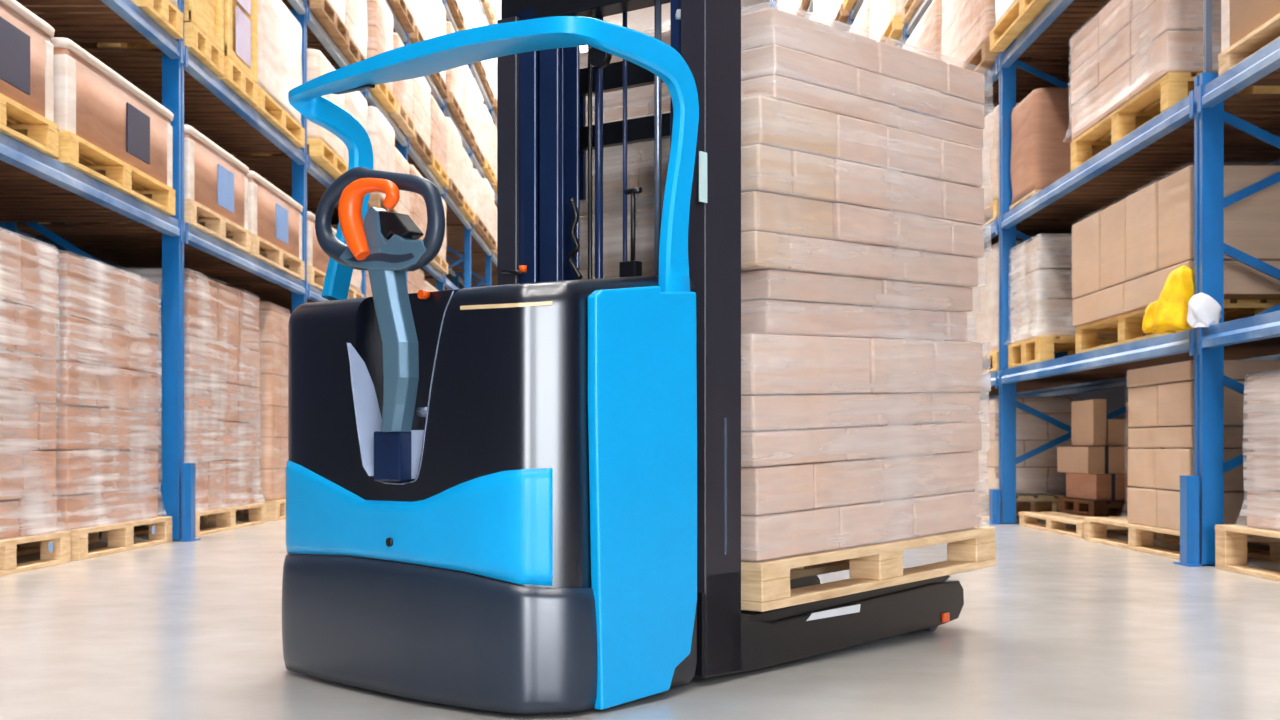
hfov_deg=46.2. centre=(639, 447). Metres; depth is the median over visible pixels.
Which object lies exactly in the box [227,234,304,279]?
pallet
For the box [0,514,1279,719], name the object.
floor
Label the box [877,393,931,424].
carton
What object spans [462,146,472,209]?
load
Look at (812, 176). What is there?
carton
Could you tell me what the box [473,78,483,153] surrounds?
load
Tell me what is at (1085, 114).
carton
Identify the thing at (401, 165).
load
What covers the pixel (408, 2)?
load
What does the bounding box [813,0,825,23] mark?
load
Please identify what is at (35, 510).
film
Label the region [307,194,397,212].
pallet
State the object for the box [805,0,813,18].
bay
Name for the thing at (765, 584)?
pallet
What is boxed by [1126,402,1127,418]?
carton
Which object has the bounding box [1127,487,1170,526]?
carton
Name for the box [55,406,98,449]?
carton
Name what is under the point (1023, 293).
film
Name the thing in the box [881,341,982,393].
carton
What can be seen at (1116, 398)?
wall
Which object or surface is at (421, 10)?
load
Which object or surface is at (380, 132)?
load
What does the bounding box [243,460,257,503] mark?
carton
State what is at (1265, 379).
carton
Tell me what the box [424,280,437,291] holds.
load
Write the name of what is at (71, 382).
carton
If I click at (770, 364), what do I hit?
carton
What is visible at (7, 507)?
carton
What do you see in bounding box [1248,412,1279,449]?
carton
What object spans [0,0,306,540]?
storage rack
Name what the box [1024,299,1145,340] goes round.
carton
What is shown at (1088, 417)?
carton
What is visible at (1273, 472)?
carton
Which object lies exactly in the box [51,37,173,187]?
box
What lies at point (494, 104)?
pallet
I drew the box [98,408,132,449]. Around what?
carton
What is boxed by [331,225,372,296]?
load
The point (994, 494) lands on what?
guard
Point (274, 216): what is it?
box
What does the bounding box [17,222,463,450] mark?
wall
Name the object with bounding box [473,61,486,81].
pallet
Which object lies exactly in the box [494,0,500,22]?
load
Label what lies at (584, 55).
carton
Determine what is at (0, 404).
carton
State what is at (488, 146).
load
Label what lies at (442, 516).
hood
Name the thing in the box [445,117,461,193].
load
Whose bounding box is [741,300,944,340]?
carton
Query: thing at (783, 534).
carton
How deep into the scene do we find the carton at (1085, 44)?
8.95 m
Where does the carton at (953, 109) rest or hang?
on the carton at (910, 121)
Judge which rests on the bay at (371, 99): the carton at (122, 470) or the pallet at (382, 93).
the pallet at (382, 93)
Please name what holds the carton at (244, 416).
on the carton at (251, 451)
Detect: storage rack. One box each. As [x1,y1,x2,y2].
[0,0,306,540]
[999,0,1279,565]
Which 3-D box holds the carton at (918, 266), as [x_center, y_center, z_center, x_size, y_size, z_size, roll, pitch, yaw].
[0.729,-0.516,4.439,0.382,0.099,0.420,0,0,41]
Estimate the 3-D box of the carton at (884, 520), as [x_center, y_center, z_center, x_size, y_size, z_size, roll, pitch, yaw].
[0.505,0.202,4.191,0.377,0.121,0.367,0,0,41]
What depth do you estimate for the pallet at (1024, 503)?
11.67 m
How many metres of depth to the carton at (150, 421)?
8.50 m
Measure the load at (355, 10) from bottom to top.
0.820 m
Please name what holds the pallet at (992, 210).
on the bay at (1005, 88)
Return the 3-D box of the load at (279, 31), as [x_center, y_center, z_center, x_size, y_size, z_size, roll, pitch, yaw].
[-3.165,-2.966,11.295,0.958,0.828,1.394,0,0,0]
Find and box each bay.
[224,0,366,313]
[307,0,407,296]
[395,0,444,288]
[424,0,471,290]
[446,0,491,287]
[446,103,496,286]
[453,272,496,287]
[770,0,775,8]
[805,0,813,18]
[843,2,855,31]
[850,0,998,399]
[905,0,1136,523]
[1197,37,1279,354]
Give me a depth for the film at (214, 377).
9.68 m
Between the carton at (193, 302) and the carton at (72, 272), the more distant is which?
the carton at (193, 302)
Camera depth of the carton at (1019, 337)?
10.58 m
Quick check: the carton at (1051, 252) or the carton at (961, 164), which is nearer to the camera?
the carton at (961, 164)
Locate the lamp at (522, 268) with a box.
[519,265,526,272]
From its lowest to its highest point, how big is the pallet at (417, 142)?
0.140 m
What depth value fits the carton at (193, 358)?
9.39 m
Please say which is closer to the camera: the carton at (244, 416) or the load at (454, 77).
the carton at (244, 416)
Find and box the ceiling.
[580,0,778,52]
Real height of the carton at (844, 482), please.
0.126 m
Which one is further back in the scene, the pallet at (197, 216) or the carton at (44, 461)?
the pallet at (197, 216)
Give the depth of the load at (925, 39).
13.19 m
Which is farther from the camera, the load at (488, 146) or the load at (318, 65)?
the load at (488, 146)
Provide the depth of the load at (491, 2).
27.01 m
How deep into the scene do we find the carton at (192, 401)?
9.40 m
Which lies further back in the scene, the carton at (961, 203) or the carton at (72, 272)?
the carton at (72, 272)
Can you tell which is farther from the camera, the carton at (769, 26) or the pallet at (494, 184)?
the pallet at (494, 184)
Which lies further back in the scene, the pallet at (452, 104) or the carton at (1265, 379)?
the pallet at (452, 104)
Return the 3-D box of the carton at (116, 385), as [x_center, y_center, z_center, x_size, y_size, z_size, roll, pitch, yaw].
[-3.253,-0.319,7.930,0.950,0.213,0.484,0,0,0]
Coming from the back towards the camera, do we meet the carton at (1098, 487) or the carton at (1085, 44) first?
the carton at (1098, 487)
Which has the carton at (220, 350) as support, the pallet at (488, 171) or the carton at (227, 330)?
the carton at (227, 330)
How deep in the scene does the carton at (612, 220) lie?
3.95 m
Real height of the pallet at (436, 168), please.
0.140 m
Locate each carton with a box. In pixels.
[0,231,20,302]
[0,300,14,350]
[0,352,18,399]
[0,404,1,446]
[0,451,21,499]
[0,500,18,538]
[2,403,37,449]
[7,304,55,356]
[11,497,56,535]
[14,238,56,308]
[19,354,55,402]
[21,451,55,497]
[34,361,95,406]
[37,404,55,449]
[37,420,214,460]
[46,315,100,363]
[47,494,99,529]
[55,254,99,321]
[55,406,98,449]
[55,451,91,494]
[85,491,131,522]
[89,365,129,408]
[92,451,113,492]
[93,323,126,368]
[98,268,131,328]
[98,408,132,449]
[114,451,132,490]
[117,370,157,410]
[120,489,157,519]
[126,330,157,372]
[127,276,158,334]
[132,451,157,487]
[133,411,157,448]
[134,271,216,340]
[149,461,207,509]
[157,378,214,419]
[158,335,214,379]
[196,460,242,506]
[203,382,237,421]
[208,342,236,383]
[208,461,226,509]
[213,282,238,346]
[215,421,237,459]
[233,348,258,386]
[234,385,258,422]
[237,291,258,351]
[238,423,257,457]
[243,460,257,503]
[580,36,652,68]
[580,165,642,214]
[580,208,639,250]
[580,245,637,278]
[586,84,653,111]
[586,100,653,125]
[586,142,643,171]
[637,191,832,243]
[638,144,791,205]
[638,231,788,275]
[641,96,836,162]
[662,8,876,72]
[662,44,856,96]
[662,75,898,127]
[741,269,881,306]
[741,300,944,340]
[741,334,869,395]
[741,394,877,430]
[741,428,845,466]
[741,464,813,514]
[741,507,839,560]
[779,235,902,280]
[785,151,834,201]
[801,459,882,507]
[813,338,934,394]
[826,159,889,209]
[828,203,896,246]
[828,425,919,459]
[831,498,912,547]
[832,114,886,167]
[854,68,940,116]
[868,451,978,499]
[871,280,972,311]
[876,41,946,93]
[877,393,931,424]
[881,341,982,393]
[883,126,940,178]
[887,170,942,218]
[890,212,951,253]
[891,249,977,287]
[896,108,982,148]
[896,422,981,454]
[909,490,980,536]
[930,392,979,422]
[935,93,984,128]
[935,139,982,187]
[941,181,984,224]
[943,63,984,103]
[943,312,966,341]
[946,221,983,257]
[1011,244,1026,280]
[1011,269,1071,307]
[1011,306,1023,343]
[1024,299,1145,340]
[1025,236,1071,273]
[1057,446,1140,473]
[1066,472,1133,500]
[1071,13,1099,72]
[1071,51,1099,105]
[1071,399,1106,445]
[1072,86,1108,140]
[1072,212,1104,298]
[1073,283,1128,326]
[1099,0,1132,48]
[1099,23,1132,82]
[1099,60,1159,120]
[1101,198,1130,288]
[1106,419,1160,445]
[1124,261,1279,311]
[1126,182,1160,279]
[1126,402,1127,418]
[1127,360,1279,386]
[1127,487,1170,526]
[1128,385,1186,426]
[1128,426,1247,447]
[1128,449,1155,487]
[1131,0,1220,56]
[1131,31,1220,97]
[1133,0,1155,19]
[1141,448,1193,448]
[1155,449,1278,490]
[1157,490,1246,530]
[1158,165,1279,269]
[1158,381,1256,425]
[1247,374,1279,409]
[1247,451,1279,489]
[1247,490,1279,530]
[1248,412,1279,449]
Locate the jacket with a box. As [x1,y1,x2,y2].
[1142,265,1193,333]
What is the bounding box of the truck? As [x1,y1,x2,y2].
[282,0,963,713]
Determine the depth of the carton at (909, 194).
4.19 m
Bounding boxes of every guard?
[182,463,199,541]
[986,489,999,523]
[1173,475,1198,566]
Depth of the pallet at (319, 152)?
12.78 m
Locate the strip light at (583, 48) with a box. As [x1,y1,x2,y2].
[580,45,587,52]
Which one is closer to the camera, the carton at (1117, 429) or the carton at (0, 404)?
the carton at (0, 404)
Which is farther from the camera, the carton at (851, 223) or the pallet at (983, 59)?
the pallet at (983, 59)
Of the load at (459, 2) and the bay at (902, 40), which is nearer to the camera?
the bay at (902, 40)
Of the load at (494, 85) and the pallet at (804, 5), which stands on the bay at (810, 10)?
the pallet at (804, 5)
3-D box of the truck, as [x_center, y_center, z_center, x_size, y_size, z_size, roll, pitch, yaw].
[-0.015,-0.575,4.046,1.022,2.250,2.095,0,0,36]
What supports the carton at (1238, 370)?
on the carton at (1175, 400)
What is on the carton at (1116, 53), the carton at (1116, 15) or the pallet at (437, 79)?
the carton at (1116, 15)
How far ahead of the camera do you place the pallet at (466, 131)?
23.22 m
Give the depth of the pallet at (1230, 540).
6.74 m
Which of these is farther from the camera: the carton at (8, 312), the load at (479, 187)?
the load at (479, 187)
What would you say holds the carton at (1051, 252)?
on the carton at (1056, 283)
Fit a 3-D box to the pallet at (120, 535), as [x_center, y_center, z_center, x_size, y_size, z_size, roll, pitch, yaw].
[-3.239,0.475,8.061,1.006,0.150,1.462,0,0,0]
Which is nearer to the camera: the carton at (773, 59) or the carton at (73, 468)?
the carton at (773, 59)
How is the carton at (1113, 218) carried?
on the carton at (1107, 303)
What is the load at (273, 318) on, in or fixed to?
on the pallet at (275, 509)
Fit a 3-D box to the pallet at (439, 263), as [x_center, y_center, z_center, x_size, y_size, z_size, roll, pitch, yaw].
[-3.146,-2.469,19.955,1.000,0.140,1.510,0,0,0]
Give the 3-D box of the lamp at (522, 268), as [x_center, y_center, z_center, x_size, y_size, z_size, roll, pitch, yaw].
[-0.292,-0.447,3.745,0.020,0.016,0.020,0,0,36]
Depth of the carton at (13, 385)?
6.65 m
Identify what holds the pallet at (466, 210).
on the bay at (454, 215)
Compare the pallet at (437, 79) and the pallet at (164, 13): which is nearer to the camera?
the pallet at (164, 13)
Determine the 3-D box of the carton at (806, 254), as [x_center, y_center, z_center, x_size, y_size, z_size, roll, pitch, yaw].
[0.410,-0.499,4.073,0.382,0.103,0.539,0,0,41]
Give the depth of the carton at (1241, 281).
7.25 m
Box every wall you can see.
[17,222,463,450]
[1051,387,1247,448]
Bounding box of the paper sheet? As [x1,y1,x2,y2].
[1016,492,1065,494]
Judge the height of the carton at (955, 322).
0.088 m
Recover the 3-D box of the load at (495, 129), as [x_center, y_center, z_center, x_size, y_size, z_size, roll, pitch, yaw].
[-3.137,-5.466,28.267,0.958,1.000,1.455,0,0,0]
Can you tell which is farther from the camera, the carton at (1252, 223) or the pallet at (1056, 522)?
the pallet at (1056, 522)
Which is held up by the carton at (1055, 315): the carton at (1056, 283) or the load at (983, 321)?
the carton at (1056, 283)
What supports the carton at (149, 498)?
on the pallet at (120, 535)
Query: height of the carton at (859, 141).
0.123 m
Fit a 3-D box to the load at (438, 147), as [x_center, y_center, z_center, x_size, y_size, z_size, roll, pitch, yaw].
[-3.139,-4.153,19.972,0.958,0.794,1.473,0,0,0]
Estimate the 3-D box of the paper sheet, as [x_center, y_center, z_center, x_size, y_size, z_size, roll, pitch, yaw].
[2.988,0.335,11.069,0.620,0.025,0.123,0,0,2]
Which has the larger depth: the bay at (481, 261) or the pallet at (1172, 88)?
the bay at (481, 261)
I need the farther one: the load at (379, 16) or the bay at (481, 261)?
the bay at (481, 261)
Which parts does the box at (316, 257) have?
lid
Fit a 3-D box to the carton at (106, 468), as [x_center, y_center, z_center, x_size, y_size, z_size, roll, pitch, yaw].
[-3.257,0.121,7.780,0.950,0.213,0.317,0,0,0]
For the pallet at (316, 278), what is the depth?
12.57 m
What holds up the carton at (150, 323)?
on the carton at (136, 341)
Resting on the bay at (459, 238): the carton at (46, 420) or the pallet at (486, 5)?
the pallet at (486, 5)
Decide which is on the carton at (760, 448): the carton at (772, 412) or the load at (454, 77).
the carton at (772, 412)
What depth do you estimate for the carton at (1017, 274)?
10.58 m
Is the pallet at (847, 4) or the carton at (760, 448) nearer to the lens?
the carton at (760, 448)
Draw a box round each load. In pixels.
[169,0,177,7]
[234,49,344,160]
[253,301,290,500]
[257,0,301,128]
[328,0,345,24]
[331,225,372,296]
[344,91,367,165]
[345,0,367,58]
[350,269,361,292]
[366,0,392,93]
[367,106,394,208]
[387,0,411,18]
[393,32,412,123]
[394,147,409,214]
[408,0,432,41]
[408,269,423,293]
[409,164,426,239]
[412,76,430,148]
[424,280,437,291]
[430,95,446,171]
[432,0,445,81]
[438,197,446,260]
[445,21,462,112]
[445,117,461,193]
[457,0,461,11]
[462,0,471,28]
[462,65,472,132]
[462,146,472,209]
[471,168,485,225]
[472,0,484,66]
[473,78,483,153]
[478,178,494,237]
[483,15,492,88]
[483,104,493,169]
[484,204,496,244]
[489,0,493,13]
[492,58,496,98]
[493,124,496,177]
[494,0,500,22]
[778,0,785,11]
[786,0,797,14]
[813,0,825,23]
[826,0,848,25]
[849,0,869,37]
[870,0,905,40]
[903,0,941,60]
[941,0,1066,67]
[961,240,1059,354]
[964,397,1075,492]
[978,103,1018,218]
[995,0,1016,25]
[1010,88,1103,204]
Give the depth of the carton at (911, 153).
4.18 m
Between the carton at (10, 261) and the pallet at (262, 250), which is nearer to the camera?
the carton at (10, 261)
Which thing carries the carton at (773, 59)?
on the carton at (772, 86)
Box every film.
[0,239,61,534]
[40,258,161,525]
[77,268,264,511]
[889,376,990,540]
[1009,234,1052,342]
[1243,369,1279,527]
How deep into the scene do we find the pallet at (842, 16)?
19.01 m
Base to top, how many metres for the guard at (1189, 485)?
0.420 m
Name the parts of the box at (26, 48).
lid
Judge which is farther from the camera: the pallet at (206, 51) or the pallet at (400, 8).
the pallet at (400, 8)
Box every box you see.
[0,0,54,121]
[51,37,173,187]
[147,125,248,229]
[247,171,302,259]
[286,211,336,272]
[1221,0,1279,52]
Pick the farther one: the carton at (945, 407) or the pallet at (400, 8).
the pallet at (400, 8)
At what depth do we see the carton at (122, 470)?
8.09 m
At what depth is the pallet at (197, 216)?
9.66 m
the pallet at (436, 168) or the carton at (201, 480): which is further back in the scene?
the pallet at (436, 168)
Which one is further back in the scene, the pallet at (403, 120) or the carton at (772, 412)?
the pallet at (403, 120)
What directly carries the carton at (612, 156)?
on the carton at (612, 177)
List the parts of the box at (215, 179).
lid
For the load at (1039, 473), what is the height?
0.722 m
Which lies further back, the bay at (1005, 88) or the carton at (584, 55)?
the bay at (1005, 88)
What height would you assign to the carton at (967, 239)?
0.101 m
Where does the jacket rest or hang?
on the storage rack at (1242, 129)
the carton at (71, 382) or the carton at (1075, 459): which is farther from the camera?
the carton at (1075, 459)
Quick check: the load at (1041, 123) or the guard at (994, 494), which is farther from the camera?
the guard at (994, 494)
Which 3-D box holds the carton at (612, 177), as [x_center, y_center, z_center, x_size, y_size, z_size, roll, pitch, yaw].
[-0.120,-0.685,4.078,0.387,0.114,0.144,0,0,41]
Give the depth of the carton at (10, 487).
6.62 m
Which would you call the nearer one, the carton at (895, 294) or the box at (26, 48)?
the carton at (895, 294)
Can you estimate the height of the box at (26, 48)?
0.448 m
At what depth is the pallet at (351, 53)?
13.92 m
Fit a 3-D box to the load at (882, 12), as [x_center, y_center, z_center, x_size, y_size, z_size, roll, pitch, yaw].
[3.015,-4.703,15.761,0.958,0.814,1.718,0,0,0]
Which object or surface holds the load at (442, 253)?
on the pallet at (439, 263)
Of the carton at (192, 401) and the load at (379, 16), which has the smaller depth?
the carton at (192, 401)
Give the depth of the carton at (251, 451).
10.72 m
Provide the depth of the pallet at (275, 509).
11.31 m
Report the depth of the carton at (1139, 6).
8.00 m
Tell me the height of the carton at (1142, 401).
0.213 m
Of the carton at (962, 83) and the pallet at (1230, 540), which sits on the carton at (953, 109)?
the carton at (962, 83)
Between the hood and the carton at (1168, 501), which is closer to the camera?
the hood
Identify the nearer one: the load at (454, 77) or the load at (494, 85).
the load at (454, 77)
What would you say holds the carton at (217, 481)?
on the pallet at (226, 516)
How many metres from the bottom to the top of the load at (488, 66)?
1.062 m
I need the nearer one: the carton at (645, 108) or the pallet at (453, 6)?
the carton at (645, 108)
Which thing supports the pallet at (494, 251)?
on the bay at (481, 261)
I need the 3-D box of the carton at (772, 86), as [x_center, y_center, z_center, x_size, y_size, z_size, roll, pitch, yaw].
[0.381,-0.901,4.035,0.380,0.079,0.588,0,0,41]
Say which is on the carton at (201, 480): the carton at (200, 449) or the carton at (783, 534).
the carton at (200, 449)
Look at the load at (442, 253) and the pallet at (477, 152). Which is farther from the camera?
the pallet at (477, 152)
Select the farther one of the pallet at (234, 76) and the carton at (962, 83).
the pallet at (234, 76)
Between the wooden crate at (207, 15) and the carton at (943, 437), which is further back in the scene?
the wooden crate at (207, 15)
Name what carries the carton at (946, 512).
on the pallet at (765, 584)
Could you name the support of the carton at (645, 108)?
on the carton at (612, 156)
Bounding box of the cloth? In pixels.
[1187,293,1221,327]
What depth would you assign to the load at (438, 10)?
19.95 m
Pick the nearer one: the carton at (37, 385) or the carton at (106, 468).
the carton at (37, 385)
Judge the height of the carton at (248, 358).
0.253 m
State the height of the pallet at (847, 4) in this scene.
0.140 m
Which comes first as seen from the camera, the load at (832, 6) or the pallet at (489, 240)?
the load at (832, 6)
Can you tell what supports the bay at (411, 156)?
on the floor
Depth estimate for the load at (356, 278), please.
14.41 m
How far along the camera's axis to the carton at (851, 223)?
3.98 m
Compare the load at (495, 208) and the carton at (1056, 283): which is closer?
the carton at (1056, 283)
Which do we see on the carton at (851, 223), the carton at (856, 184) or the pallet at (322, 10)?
the carton at (856, 184)
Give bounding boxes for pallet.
[0,93,58,156]
[0,531,70,575]
[16,516,171,560]
[25,131,174,215]
[37,199,250,253]
[76,22,223,75]
[102,503,266,536]
[131,0,182,38]
[208,499,285,520]
[217,56,257,105]
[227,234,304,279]
[231,139,348,178]
[252,87,304,147]
[284,0,348,46]
[285,265,325,290]
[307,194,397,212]
[326,171,370,203]
[329,36,364,63]
[347,287,363,298]
[369,83,395,112]
[382,101,414,136]
[388,0,414,31]
[395,129,432,164]
[408,26,423,43]
[427,155,447,185]
[429,72,447,98]
[430,254,447,273]
[435,92,464,125]
[444,179,463,205]
[446,0,463,28]
[454,119,474,146]
[458,199,474,221]
[472,141,484,166]
[472,216,486,236]
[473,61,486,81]
[477,230,495,249]
[481,0,494,24]
[481,79,493,102]
[481,159,494,182]
[491,99,496,117]
[491,178,496,193]
[491,245,496,257]
[741,526,995,611]
[796,0,810,17]
[832,4,849,29]
[843,0,856,9]
[879,15,905,45]
[902,0,922,22]
[963,41,1070,73]
[980,199,998,226]
[980,492,1065,520]
[982,352,1067,373]
[989,0,1051,51]
[1008,336,1117,368]
[1009,190,1040,209]
[1019,512,1156,538]
[1059,497,1126,516]
[1070,73,1279,170]
[1075,299,1279,353]
[1084,517,1279,561]
[1215,525,1279,581]
[1218,13,1279,76]
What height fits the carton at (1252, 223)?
0.453 m
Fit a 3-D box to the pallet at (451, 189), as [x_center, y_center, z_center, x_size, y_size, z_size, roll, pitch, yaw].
[-3.134,-3.684,21.685,1.000,0.140,1.510,0,0,0]
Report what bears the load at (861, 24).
on the pallet
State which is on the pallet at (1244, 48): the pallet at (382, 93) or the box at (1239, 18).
the box at (1239, 18)
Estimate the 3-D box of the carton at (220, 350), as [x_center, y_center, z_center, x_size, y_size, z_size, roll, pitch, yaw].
[-3.257,-0.569,10.100,0.950,0.253,0.551,0,0,0]
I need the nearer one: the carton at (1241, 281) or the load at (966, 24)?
the carton at (1241, 281)
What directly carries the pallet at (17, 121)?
on the shelf
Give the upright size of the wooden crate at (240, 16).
0.750 m
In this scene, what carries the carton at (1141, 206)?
on the carton at (1241, 281)
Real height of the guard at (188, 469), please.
0.460 m
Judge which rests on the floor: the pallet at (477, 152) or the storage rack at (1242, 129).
the storage rack at (1242, 129)
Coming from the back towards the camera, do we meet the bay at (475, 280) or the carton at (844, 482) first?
the bay at (475, 280)
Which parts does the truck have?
speed lever, tiller arm, control knob, slot trim, panel, guard frame, hose plate, mast rod, lift chain, mast rod, key rod, panel, mast rod, support leg, support leg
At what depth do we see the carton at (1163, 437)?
7.49 m
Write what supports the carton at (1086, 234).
on the carton at (1107, 303)
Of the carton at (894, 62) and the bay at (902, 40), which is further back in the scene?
the bay at (902, 40)
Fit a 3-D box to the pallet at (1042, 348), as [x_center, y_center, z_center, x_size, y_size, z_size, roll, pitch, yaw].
[3.149,-0.655,10.376,1.002,0.170,0.852,0,0,0]
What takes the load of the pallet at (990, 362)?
on the bay at (1005, 88)
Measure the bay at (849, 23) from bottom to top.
10.400 m
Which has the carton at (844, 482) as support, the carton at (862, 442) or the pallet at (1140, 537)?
the carton at (862, 442)
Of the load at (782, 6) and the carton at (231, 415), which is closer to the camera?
the carton at (231, 415)
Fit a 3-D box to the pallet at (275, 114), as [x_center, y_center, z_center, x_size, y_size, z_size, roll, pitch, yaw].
[-3.181,-2.475,11.301,1.002,0.150,1.398,0,0,0]
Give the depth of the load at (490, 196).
26.45 m
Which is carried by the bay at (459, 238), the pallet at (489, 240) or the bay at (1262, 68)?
the pallet at (489, 240)
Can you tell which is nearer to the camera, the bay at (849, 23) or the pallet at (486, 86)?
the bay at (849, 23)
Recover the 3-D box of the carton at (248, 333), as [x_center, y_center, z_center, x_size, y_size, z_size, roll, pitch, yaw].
[-3.252,-0.898,10.684,0.950,0.393,0.515,0,0,0]
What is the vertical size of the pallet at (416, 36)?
0.140 m
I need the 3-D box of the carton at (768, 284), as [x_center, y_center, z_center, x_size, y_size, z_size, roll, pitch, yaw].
[0.353,-0.415,4.024,0.368,0.089,0.532,0,0,41]
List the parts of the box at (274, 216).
lid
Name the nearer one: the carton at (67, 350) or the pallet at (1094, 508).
the carton at (67, 350)
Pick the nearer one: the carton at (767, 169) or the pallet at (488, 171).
the carton at (767, 169)
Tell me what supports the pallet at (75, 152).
on the shelf
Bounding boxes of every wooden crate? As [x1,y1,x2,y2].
[149,0,223,50]
[223,0,257,82]
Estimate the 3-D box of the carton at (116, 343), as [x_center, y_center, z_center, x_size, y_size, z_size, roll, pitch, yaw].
[-3.260,-0.538,7.957,0.950,0.213,0.404,0,0,0]
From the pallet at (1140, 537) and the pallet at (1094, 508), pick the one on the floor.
the pallet at (1140, 537)
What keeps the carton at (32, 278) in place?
on the carton at (33, 320)
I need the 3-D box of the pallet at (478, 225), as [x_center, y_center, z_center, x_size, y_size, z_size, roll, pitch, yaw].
[-3.117,-3.684,24.985,1.000,0.140,1.510,0,0,0]
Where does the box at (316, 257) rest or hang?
on the pallet
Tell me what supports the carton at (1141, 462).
on the carton at (1141, 501)
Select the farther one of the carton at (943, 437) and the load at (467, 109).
the load at (467, 109)
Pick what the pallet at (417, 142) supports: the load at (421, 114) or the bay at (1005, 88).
the load at (421, 114)
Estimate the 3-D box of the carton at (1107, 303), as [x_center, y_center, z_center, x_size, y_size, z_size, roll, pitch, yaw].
[3.149,-0.824,8.707,1.000,0.163,0.969,0,0,0]
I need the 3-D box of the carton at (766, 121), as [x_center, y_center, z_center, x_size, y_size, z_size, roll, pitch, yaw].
[0.256,-0.804,3.886,0.388,0.126,0.336,0,0,41]
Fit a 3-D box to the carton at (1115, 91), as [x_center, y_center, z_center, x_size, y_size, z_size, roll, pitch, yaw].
[3.155,-1.998,8.410,1.000,0.213,0.557,0,0,0]
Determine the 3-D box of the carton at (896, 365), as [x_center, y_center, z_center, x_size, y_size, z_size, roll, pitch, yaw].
[0.590,-0.228,4.280,0.382,0.158,0.333,0,0,41]
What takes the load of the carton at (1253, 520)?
on the pallet at (1230, 540)
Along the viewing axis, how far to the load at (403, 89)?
16.67 m
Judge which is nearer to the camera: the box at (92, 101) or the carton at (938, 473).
the carton at (938, 473)
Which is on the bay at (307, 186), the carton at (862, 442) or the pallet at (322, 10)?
the pallet at (322, 10)
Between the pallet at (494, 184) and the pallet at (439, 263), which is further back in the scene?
the pallet at (494, 184)
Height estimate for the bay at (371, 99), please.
10.400 m
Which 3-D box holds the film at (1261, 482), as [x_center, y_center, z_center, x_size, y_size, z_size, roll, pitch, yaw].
[3.130,0.008,5.995,0.984,0.676,1.370,0,0,0]
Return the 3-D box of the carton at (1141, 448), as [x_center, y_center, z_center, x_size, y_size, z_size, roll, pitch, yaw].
[3.460,0.078,10.140,0.360,0.180,0.724,0,0,0]
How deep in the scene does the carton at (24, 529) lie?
6.88 m
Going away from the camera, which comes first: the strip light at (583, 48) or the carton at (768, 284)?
the carton at (768, 284)
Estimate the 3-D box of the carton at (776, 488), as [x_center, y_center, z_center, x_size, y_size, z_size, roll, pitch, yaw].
[0.222,0.102,3.860,0.377,0.123,0.250,0,0,41]
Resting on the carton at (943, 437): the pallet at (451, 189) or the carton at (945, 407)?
the carton at (945, 407)
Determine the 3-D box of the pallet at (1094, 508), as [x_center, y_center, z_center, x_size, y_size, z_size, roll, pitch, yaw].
[3.309,0.396,10.151,0.722,0.100,0.802,0,0,0]
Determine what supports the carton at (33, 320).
on the carton at (37, 385)
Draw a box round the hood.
[288,275,696,686]
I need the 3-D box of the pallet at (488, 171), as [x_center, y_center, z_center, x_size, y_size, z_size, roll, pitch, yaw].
[-3.133,-4.894,26.555,1.000,0.140,1.510,0,0,0]
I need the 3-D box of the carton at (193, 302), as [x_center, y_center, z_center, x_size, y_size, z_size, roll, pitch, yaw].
[-3.260,-0.898,9.569,0.950,0.393,0.622,0,0,0]
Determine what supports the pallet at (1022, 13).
on the storage rack at (1242, 129)
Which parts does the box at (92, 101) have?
lid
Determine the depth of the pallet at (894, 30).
15.11 m
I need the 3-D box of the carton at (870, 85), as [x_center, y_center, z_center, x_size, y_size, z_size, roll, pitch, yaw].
[0.579,-0.980,4.268,0.380,0.088,0.441,0,0,41]
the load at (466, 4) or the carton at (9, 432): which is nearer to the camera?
the carton at (9, 432)
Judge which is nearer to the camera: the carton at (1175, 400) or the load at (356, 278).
the carton at (1175, 400)
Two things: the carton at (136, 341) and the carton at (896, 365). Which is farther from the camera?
the carton at (136, 341)
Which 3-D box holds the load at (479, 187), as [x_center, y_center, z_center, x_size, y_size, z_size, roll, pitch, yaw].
[-3.112,-4.141,24.990,0.958,0.770,1.504,0,0,0]
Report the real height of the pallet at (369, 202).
0.140 m
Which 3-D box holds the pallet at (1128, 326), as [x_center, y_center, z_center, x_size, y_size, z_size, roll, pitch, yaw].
[3.169,-0.655,8.326,1.002,0.170,1.752,0,0,0]
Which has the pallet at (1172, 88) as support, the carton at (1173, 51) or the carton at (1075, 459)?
the carton at (1173, 51)
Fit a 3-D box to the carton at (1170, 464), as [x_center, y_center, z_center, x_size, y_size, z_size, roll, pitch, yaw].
[3.030,0.106,7.491,0.750,0.203,0.487,0,0,0]
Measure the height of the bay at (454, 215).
10.400 m
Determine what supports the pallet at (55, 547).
on the floor
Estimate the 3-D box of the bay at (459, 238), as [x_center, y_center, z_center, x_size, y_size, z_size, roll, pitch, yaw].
[-3.267,-4.650,25.699,1.146,10.400,3.298,0,0,0]
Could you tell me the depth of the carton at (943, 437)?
4.35 m
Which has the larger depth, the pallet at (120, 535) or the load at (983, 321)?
the load at (983, 321)
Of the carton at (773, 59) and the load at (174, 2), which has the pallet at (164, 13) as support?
the load at (174, 2)
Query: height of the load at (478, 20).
0.926 m
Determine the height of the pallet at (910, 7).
0.140 m
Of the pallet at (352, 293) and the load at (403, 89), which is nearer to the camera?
the pallet at (352, 293)

